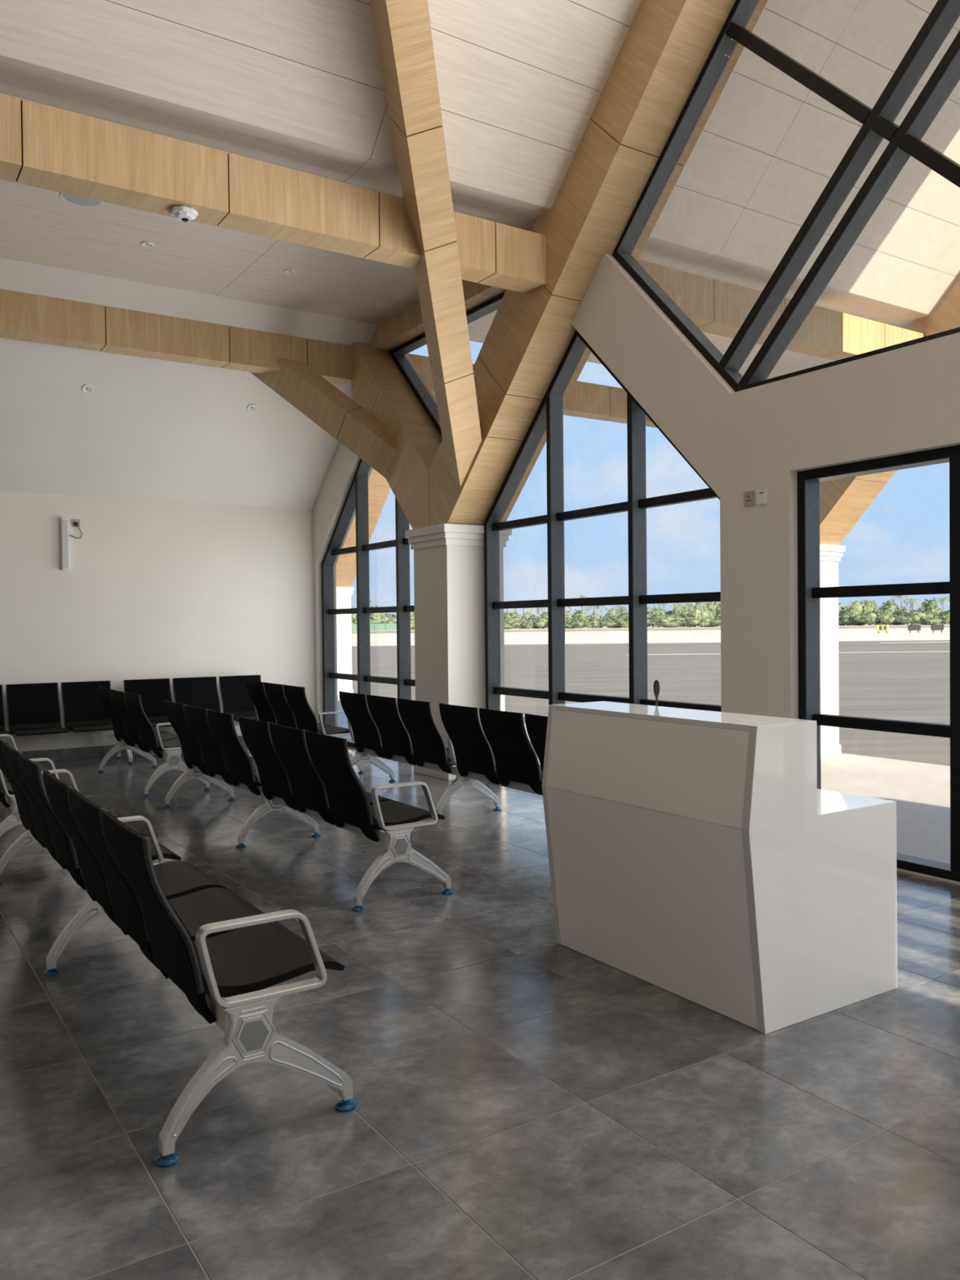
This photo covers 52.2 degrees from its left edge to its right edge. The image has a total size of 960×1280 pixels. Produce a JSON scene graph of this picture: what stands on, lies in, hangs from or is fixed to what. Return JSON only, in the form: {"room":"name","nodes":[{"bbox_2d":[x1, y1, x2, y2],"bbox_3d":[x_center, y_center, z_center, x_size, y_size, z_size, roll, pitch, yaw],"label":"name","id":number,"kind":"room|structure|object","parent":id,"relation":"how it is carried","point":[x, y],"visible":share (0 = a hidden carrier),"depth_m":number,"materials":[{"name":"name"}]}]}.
{"room":"airport terminal","nodes":[
{"label":"airport terminal","id":0,"kind":"room"},
{"bbox_2d":[0,257,377,761],"bbox_3d":[-6.656,-0.969,8.365,12.430,5.300,2.300,-1,1,-33],"label":"wall","id":1,"kind":"structure","parent":0,"point":[193,557],"depth_m":10.90,"materials":[{"name":"paint"}]},
{"bbox_2d":[60,517,69,570],"bbox_3d":[-4.559,-1.053,10.767,0.070,0.570,0.068,-1,1,-33],"label":"speaker","id":2,"kind":"object","parent":1,"relation":"attached to","point":[64,522],"visible":1,"depth_m":10.74,"materials":[{"name":"white plastic"}]},
{"bbox_2d":[71,519,79,527],"bbox_3d":[-4.467,-1.295,10.839,0.086,0.086,0.045,-1,1,-33],"label":"wall socket","id":3,"kind":"object","parent":1,"relation":"attached to","point":[75,522],"visible":1,"depth_m":10.84,"materials":[{"name":"plastic"}]},
{"bbox_2d":[81,384,93,393],"bbox_3d":[-3.959,-2.535,9.883,0.110,0.079,0.088,-1,1,-28],"label":"recessed light","id":4,"kind":"object","parent":1,"relation":"in","point":[87,388],"visible":1,"depth_m":9.88,"materials":[{"name":"white plastic"}]},
{"bbox_2d":[20,735,245,761],"bbox_3d":[-5.492,1.277,10.212,7.797,0.123,0.012,-1,1,-33],"label":"baseboard","id":5,"kind":"structure","parent":1,"relation":"attached to","point":[93,751],"depth_m":10.85,"materials":[{"name":"tile"}]},
{"bbox_2d":[0,288,352,384],"bbox_3d":[-6.370,-2.932,7.590,11.730,0.385,0.260,-1,1,-33],"label":"tie beam","id":6,"kind":"structure","parent":1,"relation":"attached to","point":[24,317],"depth_m":9.57,"materials":[{"name":"brown wood"}]},
{"bbox_2d":[247,404,257,412],"bbox_3d":[-2.518,-2.565,10.823,0.110,0.079,0.088,-1,1,-28],"label":"recessed light","id":7,"kind":"object","parent":1,"relation":"in","point":[251,407],"visible":1,"depth_m":10.82,"materials":[{"name":"white plastic"}]},
{"bbox_2d":[0,745,959,1279],"bbox_3d":[-3.034,1.580,2.960,12.500,0.300,15.250,-1,1,-33],"label":"floor","id":8,"kind":"structure","parent":0,"point":[530,1106],"depth_m":3.00,"materials":[{"name":"tile"}]},
{"bbox_2d":[0,733,73,836],"bbox_3d":[-3.337,0.936,6.940,0.614,0.868,1.799,-1,1,-33],"label":"bench","id":9,"kind":"object","parent":8,"relation":"on","point":[7,798],"visible":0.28,"depth_m":6.20,"materials":[{"name":"metal"}]},
{"bbox_2d":[0,675,261,764],"bbox_3d":[-3.864,0.883,10.631,3.524,0.868,0.614,-1,1,-33],"label":"bench","id":10,"kind":"object","parent":8,"relation":"on","point":[33,709],"visible":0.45,"depth_m":10.62,"materials":[{"name":"metal"}]},
{"bbox_2d":[97,686,211,797],"bbox_3d":[-3.115,0.898,9.252,0.614,0.868,1.799,-1,1,-33],"label":"bench","id":11,"kind":"object","parent":8,"relation":"on","point":[133,731],"visible":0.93,"depth_m":8.90,"materials":[{"name":"metal"}]},
{"bbox_2d":[0,739,356,1168],"bbox_3d":[-1.577,0.961,4.246,0.614,0.868,3.534,-1,1,-33],"label":"bench","id":12,"kind":"object","parent":8,"relation":"on","point":[217,947],"visible":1,"depth_m":3.05,"materials":[{"name":"metal"}]},
{"bbox_2d":[245,680,364,773],"bbox_3d":[-1.863,0.871,10.170,0.614,0.868,1.799,-1,1,-33],"label":"bench","id":13,"kind":"object","parent":8,"relation":"on","point":[286,705],"visible":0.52,"depth_m":9.86,"materials":[{"name":"metal"}]},
{"bbox_2d":[163,700,453,911],"bbox_3d":[-1.351,0.922,6.579,0.614,0.868,3.534,-1,1,-33],"label":"bench","id":14,"kind":"object","parent":8,"relation":"on","point":[300,774],"visible":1,"depth_m":5.75,"materials":[{"name":"metal"}]},
{"bbox_2d":[338,691,547,814],"bbox_3d":[-0.090,0.895,7.473,0.614,0.868,3.534,-1,1,-33],"label":"bench","id":15,"kind":"object","parent":8,"relation":"on","point":[411,735],"visible":0.71,"depth_m":7.35,"materials":[{"name":"metal"}]},
{"bbox_2d":[404,523,511,780],"bbox_3d":[-0.203,0.109,9.542,0.759,2.378,0.752,-1,1,-33],"label":"column","id":16,"kind":"structure","parent":8,"relation":"on","point":[449,588],"depth_m":9.26,"materials":[{"name":"paint"}]},
{"bbox_2d":[250,357,399,480],"bbox_3d":[-1.384,-2.269,10.184,2.989,2.471,0.385,0,1,17],"label":"strut","id":17,"kind":"object","parent":16,"relation":"on","point":[359,431],"visible":0.43,"depth_m":10.11,"materials":[{"name":"brown wood"}]},
{"bbox_2d":[351,341,442,528],"bbox_3d":[-0.682,-2.201,10.202,0.635,2.229,1.656,-1,1,-33],"label":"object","id":18,"kind":"structure","parent":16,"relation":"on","point":[378,385],"depth_m":9.96,"materials":[{"name":"brown wood"}]},
{"bbox_2d":[407,353,656,427],"bbox_3d":[0.936,-3.082,12.358,4.460,0.385,0.260,-1,1,-33],"label":"tie beam","id":19,"kind":"structure","parent":18,"relation":"attached to","point":[585,400],"depth_m":12.55,"materials":[{"name":"brown wood"}]},
{"bbox_2d":[370,0,481,488],"bbox_3d":[-0.405,-3.313,6.655,0.378,4.852,6.033,0,1,7],"label":"strut","id":20,"kind":"object","parent":16,"relation":"on","point":[402,28],"visible":0.79,"depth_m":6.83,"materials":[{"name":"brown wood"}]},
{"bbox_2d":[429,0,768,526],"bbox_3d":[1.901,-5.339,6.146,0.635,8.580,7.896,-1,1,-33],"label":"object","id":21,"kind":"structure","parent":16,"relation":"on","point":[666,46],"depth_m":7.50,"materials":[{"name":"brown wood"}]},
{"bbox_2d":[369,280,506,351],"bbox_3d":[-0.188,-3.282,9.462,0.300,0.240,3.500,-1,1,-33],"label":"beam","id":22,"kind":"structure","parent":21,"relation":"attached to","point":[407,324],"depth_m":10.05,"materials":[{"name":"brown wood"}]},
{"bbox_2d":[388,292,504,437],"bbox_3d":[-0.120,-2.415,9.573,0.145,1.518,3.036,-1,1,-33],"label":"window","id":23,"kind":"structure","parent":22,"relation":"attached to","point":[397,354],"depth_m":10.25,"materials":[{"name":"metal"}]},
{"bbox_2d":[636,259,924,360],"bbox_3d":[2.854,-3.055,9.419,4.460,0.385,0.260,-1,1,-33],"label":"tie beam","id":24,"kind":"structure","parent":21,"relation":"attached to","point":[716,307],"depth_m":9.17,"materials":[{"name":"brown wood"}]},
{"bbox_2d":[542,701,897,1034],"bbox_3d":[0.957,0.830,4.114,0.845,1.083,1.194,-1,1,-33],"label":"desk","id":25,"kind":"object","parent":8,"relation":"on","point":[700,857],"visible":1,"depth_m":3.69,"materials":[{"name":"laminate"}]},
{"bbox_2d":[653,680,659,706],"bbox_3d":[0.797,0.406,4.418,0.110,0.452,0.110,-1,1,-33],"label":"microphone","id":26,"kind":"object","parent":25,"relation":"on","point":[656,685],"visible":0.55,"depth_m":4.41,"materials":[{"name":"plastic"}]},
{"bbox_2d":[554,701,804,731],"bbox_3d":[0.770,0.303,3.987,0.317,0.020,1.126,-1,1,-33],"label":"countertop","id":27,"kind":"structure","parent":25,"relation":"on","point":[740,722],"depth_m":3.87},
{"bbox_2d":[0,0,959,379],"bbox_3d":[-0.855,-5.082,4.262,17.800,3.537,15.550,-1,1,-33],"label":"ceiling","id":28,"kind":"structure","parent":0,"point":[298,85],"depth_m":7.42,"materials":[{"name":"wood"}]},
{"bbox_2d":[60,192,102,206],"bbox_3d":[-3.007,-3.337,7.393,0.296,0.010,0.296,-1,1,-33],"label":"ceiling speaker","id":29,"kind":"object","parent":28,"relation":"attached to","point":[75,200],"visible":0.57,"depth_m":7.44,"materials":[{"name":"white plastic"}]},
{"bbox_2d":[140,240,154,247],"bbox_3d":[-2.817,-3.355,8.300,0.110,0.020,0.110,-1,1,-33],"label":"recessed light","id":30,"kind":"object","parent":28,"relation":"in","point":[148,244],"visible":1,"depth_m":8.29,"materials":[{"name":"white plastic"}]},
{"bbox_2d":[312,253,959,726],"bbox_3d":[1.213,-0.790,7.568,0.270,4.609,11.840,-1,1,-33],"label":"wall","id":31,"kind":"structure","parent":0,"point":[904,400],"depth_m":6.43,"materials":[{"name":"paint"}]},
{"bbox_2d":[321,458,415,747],"bbox_3d":[-1.121,-0.603,11.164,0.145,3.768,2.990,-1,1,-33],"label":"window","id":32,"kind":"structure","parent":31,"relation":"in","point":[357,498],"depth_m":11.53,"materials":[{"name":"metal"}]},
{"bbox_2d":[484,330,721,757],"bbox_3d":[0.928,-0.627,8.023,0.145,3.873,3.030,-1,1,-33],"label":"window","id":33,"kind":"structure","parent":31,"relation":"in","point":[548,417],"depth_m":8.38,"materials":[{"name":"metal"}]},
{"bbox_2d":[743,490,754,506],"bbox_3d":[1.771,-0.930,6.451,0.012,0.096,0.086,-1,1,-33],"label":"wall socket","id":34,"kind":"object","parent":31,"relation":"attached to","point":[748,496],"visible":1,"depth_m":6.45,"materials":[{"name":"plastic"}]},
{"bbox_2d":[756,488,767,505],"bbox_3d":[1.829,-0.929,6.361,0.012,0.096,0.082,-1,1,-33],"label":"wall switch","id":35,"kind":"object","parent":31,"relation":"attached to","point":[762,495],"visible":1,"depth_m":6.35,"materials":[{"name":"white plastic"}]},
{"bbox_2d":[612,0,959,391],"bbox_3d":[2.621,-3.729,5.332,0.145,4.168,5.636,-1,1,-33],"label":"window","id":36,"kind":"structure","parent":31,"relation":"in","point":[904,140],"depth_m":6.11,"materials":[{"name":"metal"}]},
{"bbox_2d":[797,444,959,881],"bbox_3d":[2.660,0.137,5.393,0.145,2.395,2.110,-1,1,-33],"label":"window","id":37,"kind":"structure","parent":31,"relation":"in","point":[810,592],"depth_m":5.78,"materials":[{"name":"metal"}]},
{"bbox_2d":[897,867,959,884],"bbox_3d":[2.700,1.337,5.430,0.230,0.032,2.110,-1,1,-33],"label":"trim","id":38,"kind":"structure","parent":31,"relation":"attached to","point":[898,869],"depth_m":5.50,"materials":[{"name":"concrete"}]},
{"label":"outside","id":39,"kind":"structure","parent":0,"visible":0},
{"bbox_2d":[337,694,950,863],"bbox_3d":[-2.093,1.547,17.756,5.250,0.280,48.000,-1,1,-33],"label":"pavement","id":40,"kind":"structure","parent":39,"point":[921,791],"depth_m":9.65,"materials":[{"name":"concrete"}]},
{"bbox_2d":[336,586,354,694],"bbox_3d":[-3.558,0.025,23.952,0.744,2.598,0.752,-1,1,-33],"label":"column","id":41,"kind":"structure","parent":40,"relation":"on","point":[344,628],"depth_m":23.75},
{"bbox_2d":[335,467,391,587],"bbox_3d":[-2.527,-3.512,22.261,0.620,4.509,3.896,-1,1,-33],"label":"wooden beam","id":42,"kind":"structure","parent":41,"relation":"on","point":[379,488],"depth_m":22.52,"materials":[{"name":"brown wood"}]},
{"bbox_2d":[819,544,845,756],"bbox_3d":[4.041,0.132,12.313,0.744,2.598,0.752,-1,1,-33],"label":"column","id":43,"kind":"structure","parent":40,"relation":"on","point":[830,556],"depth_m":12.12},
{"bbox_2d":[819,274,959,545],"bbox_3d":[5.340,-3.911,10.196,0.620,5.527,4.896,-1,1,-33],"label":"wooden beam","id":44,"kind":"structure","parent":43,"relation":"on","point":[842,501],"depth_m":11.52,"materials":[{"name":"brown wood"}]},
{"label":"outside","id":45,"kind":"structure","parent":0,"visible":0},
{"bbox_2d":[351,625,950,633],"bbox_3d":[29.984,-1.692,168.499,380.000,0.550,7.000,-1,1,0],"label":"road","id":46,"kind":"structure","parent":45,"point":[924,626],"depth_m":165.00,"materials":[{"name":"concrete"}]},
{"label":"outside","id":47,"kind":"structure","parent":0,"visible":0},
{"bbox_2d":[351,622,950,646],"bbox_3d":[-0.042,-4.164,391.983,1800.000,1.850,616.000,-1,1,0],"label":"sand strip","id":48,"kind":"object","parent":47,"point":[902,633],"depth_m":111.93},
{"bbox_2d":[351,622,396,631],"bbox_3d":[-23.305,-2.678,205.000,12.100,1.650,0.140,-1,1,0],"label":"fence","id":49,"kind":"object","parent":48,"relation":"on","point":[373,627],"visible":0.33,"depth_m":205.04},
{"bbox_2d":[369,605,384,622],"bbox_3d":[-25.846,-5.398,241.056,4.560,6.537,9.309,0,1,7],"label":"bush","id":50,"kind":"object","parent":48,"relation":"on","point":[376,616],"visible":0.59,"depth_m":237.76,"materials":[{"name":"green plant"}]},
{"bbox_2d":[380,614,396,622],"bbox_3d":[-22.733,-4.272,240.046,7.159,4.222,4.149,0,1,13],"label":"bush","id":51,"kind":"object","parent":48,"relation":"on","point":[384,618],"visible":0.18,"depth_m":239.54,"materials":[{"name":"green plant"}]},
{"bbox_2d":[384,615,411,623],"bbox_3d":[-18.297,-3.722,221.037,8.880,3.603,4.350,-1,1,-32],"label":"bush","id":52,"kind":"object","parent":48,"relation":"on","point":[393,620],"visible":0.24,"depth_m":218.53,"materials":[{"name":"green plant"}]},
{"bbox_2d":[393,617,414,630],"bbox_3d":[-16.234,-3.518,221.440,9.226,3.144,5.347,-1,1,-30],"label":"bush","id":53,"kind":"object","parent":48,"relation":"on","point":[412,621],"visible":0.3,"depth_m":220.62,"materials":[{"name":"green plant"}]},
{"bbox_2d":[503,609,519,622],"bbox_3d":[8.089,-5.518,266.540,3.668,5.258,7.488,-1,1,-35],"label":"bush","id":54,"kind":"object","parent":48,"relation":"on","point":[514,615],"visible":0.42,"depth_m":265.15,"materials":[{"name":"green plant"}]},
{"bbox_2d":[503,622,520,629],"bbox_3d":[4.749,-3.157,220.970,9.170,2.021,4.258,0,1,26],"label":"bush","id":55,"kind":"object","parent":48,"relation":"on","point":[507,625],"visible":0.44,"depth_m":219.01,"materials":[{"name":"green plant"}]},
{"bbox_2d":[503,617,522,629],"bbox_3d":[6.126,-3.740,224.284,7.470,3.031,3.659,0,1,17],"label":"bush","id":56,"kind":"object","parent":48,"relation":"on","point":[508,620],"visible":0.32,"depth_m":223.38,"materials":[{"name":"green plant"}]},
{"bbox_2d":[517,620,533,628],"bbox_3d":[9.481,-3.392,225.274,3.791,2.229,6.541,-1,1,-34],"label":"bush","id":57,"kind":"object","parent":48,"relation":"on","point":[524,624],"visible":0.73,"depth_m":223.66,"materials":[{"name":"green plant"}]},
{"bbox_2d":[517,611,538,622],"bbox_3d":[12.277,-5.348,266.103,8.237,4.858,4.774,0,1,19],"label":"bush","id":58,"kind":"object","parent":48,"relation":"on","point":[520,617],"visible":0.38,"depth_m":264.95,"materials":[{"name":"green plant"}]},
{"bbox_2d":[532,617,547,628],"bbox_3d":[14.297,-3.850,227.288,3.610,2.990,7.370,0,1,30],"label":"bush","id":59,"kind":"object","parent":48,"relation":"on","point":[540,623],"visible":0.91,"depth_m":225.08,"materials":[{"name":"green plant"}]},
{"bbox_2d":[540,610,573,620],"bbox_3d":[19.379,-5.360,247.029,9.076,5.352,5.260,-1,1,-3],"label":"bush","id":60,"kind":"object","parent":48,"relation":"on","point":[568,616],"visible":0.22,"depth_m":247.11,"materials":[{"name":"green plant"}]},
{"bbox_2d":[564,619,583,628],"bbox_3d":[20.115,-3.433,221.672,4.742,2.251,10.211,-1,1,-14],"label":"bush","id":61,"kind":"object","parent":48,"relation":"on","point":[571,624],"visible":0.89,"depth_m":218.29,"materials":[{"name":"green plant"}]},
{"bbox_2d":[572,608,586,627],"bbox_3d":[24.618,-5.169,241.635,3.492,5.006,7.129,-1,1,3],"label":"bush","id":62,"kind":"object","parent":48,"relation":"on","point":[578,614],"visible":0.62,"depth_m":240.04,"materials":[{"name":"green plant"}]},
{"bbox_2d":[586,612,599,627],"bbox_3d":[31.409,-5.409,268.220,4.440,4.518,7.662,0,1,39],"label":"bush","id":63,"kind":"object","parent":48,"relation":"on","point":[590,617],"visible":0.42,"depth_m":266.44,"materials":[{"name":"green plant"}]},
{"bbox_2d":[583,605,603,627],"bbox_3d":[26.203,-5.647,226.502,4.302,5.914,4.939,-1,1,-6],"label":"palm tree","id":64,"kind":"object","parent":48,"relation":"on","point":[589,606],"visible":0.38,"depth_m":226.07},
{"bbox_2d":[582,618,608,628],"bbox_3d":[26.658,-3.648,222.994,4.201,2.470,7.249,-1,1,-44],"label":"bush","id":65,"kind":"object","parent":48,"relation":"on","point":[593,623],"visible":0.85,"depth_m":222.84,"materials":[{"name":"green plant"}]},
{"bbox_2d":[598,614,617,627],"bbox_3d":[33.295,-4.746,252.093,4.516,3.710,9.726,-1,1,-29],"label":"bush","id":66,"kind":"object","parent":48,"relation":"on","point":[611,617],"visible":0.48,"depth_m":251.90,"materials":[{"name":"green plant"}]},
{"bbox_2d":[600,620,622,627],"bbox_3d":[29.764,-3.379,220.184,4.175,1.982,8.990,0,1,39],"label":"bush","id":67,"kind":"object","parent":48,"relation":"on","point":[607,624],"visible":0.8,"depth_m":217.94,"materials":[{"name":"green plant"}]},
{"bbox_2d":[604,606,625,616],"bbox_3d":[36.630,-6.011,262.334,8.273,5.810,4.053,-1,1,-5],"label":"bush","id":68,"kind":"object","parent":48,"relation":"on","point":[611,611],"visible":0.2,"depth_m":260.97,"materials":[{"name":"green plant"}]},
{"bbox_2d":[617,617,653,627],"bbox_3d":[34.618,-3.799,218.695,8.081,2.753,4.683,0,1,32],"label":"bush","id":69,"kind":"object","parent":48,"relation":"on","point":[624,623],"visible":0.44,"depth_m":218.10,"materials":[{"name":"green plant"}]},
{"bbox_2d":[616,610,657,619],"bbox_3d":[38.414,-5.104,240.179,12.434,4.744,5.774,-1,1,-15],"label":"bush","id":70,"kind":"object","parent":48,"relation":"on","point":[624,615],"visible":0.21,"depth_m":238.49,"materials":[{"name":"green plant"}]},
{"bbox_2d":[647,613,665,627],"bbox_3d":[41.949,-4.547,229.980,4.531,3.754,9.251,0,1,39],"label":"bush","id":71,"kind":"object","parent":48,"relation":"on","point":[655,615],"visible":0.34,"depth_m":228.24,"materials":[{"name":"green plant"}]},
{"bbox_2d":[651,614,687,627],"bbox_3d":[43.223,-4.144,220.875,9.423,3.211,5.461,-1,1,-16],"label":"bush","id":72,"kind":"object","parent":48,"relation":"on","point":[660,620],"visible":0.67,"depth_m":219.81,"materials":[{"name":"green plant"}]},
{"bbox_2d":[657,619,696,627],"bbox_3d":[44.235,-3.579,219.815,9.555,2.106,4.437,-1,1,-3],"label":"bush","id":73,"kind":"object","parent":48,"relation":"on","point":[675,623],"visible":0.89,"depth_m":218.53,"materials":[{"name":"green plant"}]},
{"bbox_2d":[668,603,688,616],"bbox_3d":[47.508,-5.917,233.989,4.833,5.787,4.209,-1,1,-12],"label":"palm tree","id":74,"kind":"object","parent":48,"relation":"on","point":[679,606],"visible":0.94,"depth_m":233.45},
{"bbox_2d":[669,603,698,626],"bbox_3d":[54.301,-6.566,259.238,9.511,6.679,4.659,0,1,42],"label":"bush","id":75,"kind":"object","parent":48,"relation":"on","point":[673,613],"visible":0.12,"depth_m":258.88,"materials":[{"name":"green plant"}]},
{"bbox_2d":[679,602,694,615],"bbox_3d":[48.817,-5.844,229.496,3.514,5.751,4.770,-1,1,-24],"label":"palm tree","id":76,"kind":"object","parent":48,"relation":"on","point":[688,604],"visible":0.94,"depth_m":229.52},
{"bbox_2d":[680,613,696,626],"bbox_3d":[48.115,-4.358,225.294,4.094,3.391,8.357,-1,1,-1],"label":"bush","id":77,"kind":"object","parent":48,"relation":"on","point":[691,616],"visible":0.33,"depth_m":223.63,"materials":[{"name":"green plant"}]},
{"bbox_2d":[680,607,708,626],"bbox_3d":[53.458,-5.733,240.999,9.506,5.606,5.509,-1,1,-29],"label":"bush","id":78,"kind":"object","parent":48,"relation":"on","point":[698,614],"visible":0.41,"depth_m":239.77,"materials":[{"name":"green plant"}]},
{"bbox_2d":[689,601,710,617],"bbox_3d":[49.930,-6.020,222.333,4.591,6.311,5.271,0,1,40],"label":"palm tree","id":79,"kind":"object","parent":48,"relation":"on","point":[700,605],"visible":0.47,"depth_m":222.24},
{"bbox_2d":[686,617,719,626],"bbox_3d":[49.843,-3.884,218.442,7.687,2.619,4.455,0,1,10],"label":"bush","id":80,"kind":"object","parent":48,"relation":"on","point":[706,621],"visible":0.93,"depth_m":217.41,"materials":[{"name":"green plant"}]},
{"bbox_2d":[702,601,720,626],"bbox_3d":[59.204,-6.747,244.711,10.558,7.414,5.172,0,1,15],"label":"bush","id":81,"kind":"object","parent":48,"relation":"on","point":[717,611],"visible":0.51,"depth_m":243.55,"materials":[{"name":"green plant"}]},
{"bbox_2d":[707,601,720,618],"bbox_3d":[55.253,-6.015,231.159,3.611,5.911,4.902,0,1,21],"label":"palm tree","id":82,"kind":"object","parent":48,"relation":"on","point":[716,602],"visible":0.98,"depth_m":230.95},
{"bbox_2d":[838,603,848,613],"bbox_3d":[94.286,-7.062,262.298,11.516,6.791,6.674,-1,1,-25],"label":"bush","id":83,"kind":"object","parent":48,"relation":"on","point":[840,607],"visible":0.14,"depth_m":262.19,"materials":[{"name":"green plant"}]},
{"bbox_2d":[838,611,870,626],"bbox_3d":[82.793,-4.684,219.292,6.034,3.548,10.412,-1,1,-8],"label":"bush","id":84,"kind":"object","parent":48,"relation":"on","point":[848,618],"visible":0.81,"depth_m":218.10,"materials":[{"name":"green plant"}]},
{"bbox_2d":[844,599,878,615],"bbox_3d":[98.980,-7.165,254.459,10.155,7.132,4.974,-1,1,-5],"label":"bush","id":85,"kind":"object","parent":48,"relation":"on","point":[860,605],"visible":0.48,"depth_m":252.82,"materials":[{"name":"green plant"}]},
{"bbox_2d":[853,615,875,625],"bbox_3d":[85.727,-4.278,220.523,5.613,2.664,12.088,-1,1,-2],"label":"bush","id":86,"kind":"object","parent":48,"relation":"on","point":[871,620],"visible":0.16,"depth_m":216.99,"materials":[{"name":"green plant"}]},
{"bbox_2d":[863,600,880,625],"bbox_3d":[89.099,-6.196,222.855,3.574,5.849,4.851,-1,1,4],"label":"palm tree","id":87,"kind":"object","parent":48,"relation":"on","point":[872,602],"visible":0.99,"depth_m":222.41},
{"bbox_2d":[864,610,897,625],"bbox_3d":[89.264,-4.815,219.590,9.013,3.657,4.415,0,1,19],"label":"bush","id":88,"kind":"object","parent":48,"relation":"on","point":[884,617],"visible":0.8,"depth_m":218.42,"materials":[{"name":"green plant"}]},
{"bbox_2d":[875,625,888,633],"bbox_3d":[49.286,-1.327,119.987,1.500,1.000,0.230,-1,1,0],"label":"sign","id":89,"kind":"object","parent":48,"relation":"on","point":[878,628],"visible":1,"depth_m":119.89,"materials":[{"name":"plastic"}]},
{"bbox_2d":[880,599,901,613],"bbox_3d":[108.262,-7.273,257.927,4.916,7.048,10.035,0,1,42],"label":"bush","id":90,"kind":"object","parent":48,"relation":"on","point":[886,605],"visible":0.47,"depth_m":256.11,"materials":[{"name":"green plant"}]},
{"bbox_2d":[888,595,910,625],"bbox_3d":[96.929,-7.134,226.283,4.781,7.459,4.304,-1,1,0],"label":"palm tree","id":91,"kind":"object","parent":48,"relation":"on","point":[900,597],"visible":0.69,"depth_m":226.40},
{"bbox_2d":[891,606,910,624],"bbox_3d":[105.409,-5.968,243.621,4.838,4.923,8.348,0,1,9],"label":"bush","id":92,"kind":"object","parent":48,"relation":"on","point":[896,611],"visible":0.33,"depth_m":242.84,"materials":[{"name":"green plant"}]},
{"bbox_2d":[891,615,912,625],"bbox_3d":[94.438,-4.313,220.680,5.368,2.548,11.561,-1,1,4],"label":"bush","id":93,"kind":"object","parent":48,"relation":"on","point":[901,620],"visible":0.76,"depth_m":217.31,"materials":[{"name":"green plant"}]},
{"bbox_2d":[903,597,924,624],"bbox_3d":[98.836,-6.516,223.239,4.571,6.284,5.248,0,1,43],"label":"palm tree","id":94,"kind":"object","parent":48,"relation":"on","point":[911,600],"visible":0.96,"depth_m":223.03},
{"bbox_2d":[907,624,920,632],"bbox_3d":[53.190,-1.366,120.002,1.500,1.000,0.200,-1,1,0],"label":"sign","id":95,"kind":"object","parent":48,"relation":"on","point":[910,627],"visible":0.91,"depth_m":119.89,"materials":[{"name":"plastic"}]},
{"bbox_2d":[902,609,928,624],"bbox_3d":[99.096,-5.110,223.117,9.718,3.943,4.761,-1,1,-39],"label":"bush","id":96,"kind":"object","parent":48,"relation":"on","point":[916,615],"visible":0.86,"depth_m":220.73,"materials":[{"name":"green plant"}]},
{"bbox_2d":[918,597,938,615],"bbox_3d":[113.510,-7.148,248.080,4.883,7.001,9.969,0,1,25],"label":"bush","id":97,"kind":"object","parent":48,"relation":"on","point":[927,606],"visible":0.6,"depth_m":245.28,"materials":[{"name":"green plant"}]},
{"bbox_2d":[918,617,942,625],"bbox_3d":[100.428,-4.083,217.917,4.281,2.032,9.219,0,1,43],"label":"bush","id":98,"kind":"object","parent":48,"relation":"on","point":[933,620],"visible":0.98,"depth_m":215.62,"materials":[{"name":"green plant"}]},
{"bbox_2d":[924,612,942,622],"bbox_3d":[101.761,-4.848,224.726,9.728,3.314,5.638,-1,1,5],"label":"bush","id":99,"kind":"object","parent":48,"relation":"on","point":[929,615],"visible":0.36,"depth_m":223.44,"materials":[{"name":"green plant"}]},
{"bbox_2d":[930,624,943,632],"bbox_3d":[56.022,-1.395,120.002,1.500,1.000,0.200,-1,1,0],"label":"sign","id":100,"kind":"object","parent":48,"relation":"on","point":[933,627],"visible":0.93,"depth_m":119.89,"materials":[{"name":"plastic"}]},
{"bbox_2d":[930,596,949,624],"bbox_3d":[106.617,-6.727,225.475,3.955,6.473,5.369,-1,1,-36],"label":"palm tree","id":101,"kind":"object","parent":48,"relation":"on","point":[945,597],"visible":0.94,"depth_m":225.25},
{"bbox_2d":[938,609,949,623],"bbox_3d":[107.818,-5.152,223.785,9.435,3.828,4.622,-1,1,-33],"label":"bush","id":102,"kind":"object","parent":48,"relation":"on","point":[945,615],"visible":0.27,"depth_m":221.54,"materials":[{"name":"green plant"}]},
{"bbox_3d":[-8.246,-2.413,-0.479,0.250,8.500,15.250,-1,1,-33],"label":"wall","id":103,"kind":"structure","parent":0,"visible":0},
{"bbox_2d":[0,93,546,293],"bbox_3d":[-4.451,-2.905,4.651,11.730,0.385,0.260,-1,1,-33],"label":"tie beam","id":104,"kind":"structure","parent":103,"relation":"attached to","point":[42,146],"depth_m":6.38,"materials":[{"name":"brown wood"}]},
{"bbox_2d":[169,205,198,222],"bbox_3d":[-1.905,-2.735,6.309,0.163,0.058,0.163,-1,1,-33],"label":"ceiling camera","id":105,"kind":"object","parent":104,"relation":"attached to","point":[184,213],"visible":1,"depth_m":6.27,"materials":[{"name":"white plastic"}]},
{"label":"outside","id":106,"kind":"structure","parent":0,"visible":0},
{"bbox_2d":[351,640,950,766],"bbox_3d":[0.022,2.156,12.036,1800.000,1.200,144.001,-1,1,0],"label":"apron","id":107,"kind":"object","parent":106,"point":[876,680],"depth_m":30.02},
{"bbox_2d":[654,651,927,654],"bbox_3d":[34.007,0.547,53.846,52.000,0.009,0.256,-1,1,0],"label":"road marking","id":108,"kind":"object","parent":107,"relation":"on","point":[897,651],"visible":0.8,"depth_m":53.72,"materials":[{"name":"white paint"}]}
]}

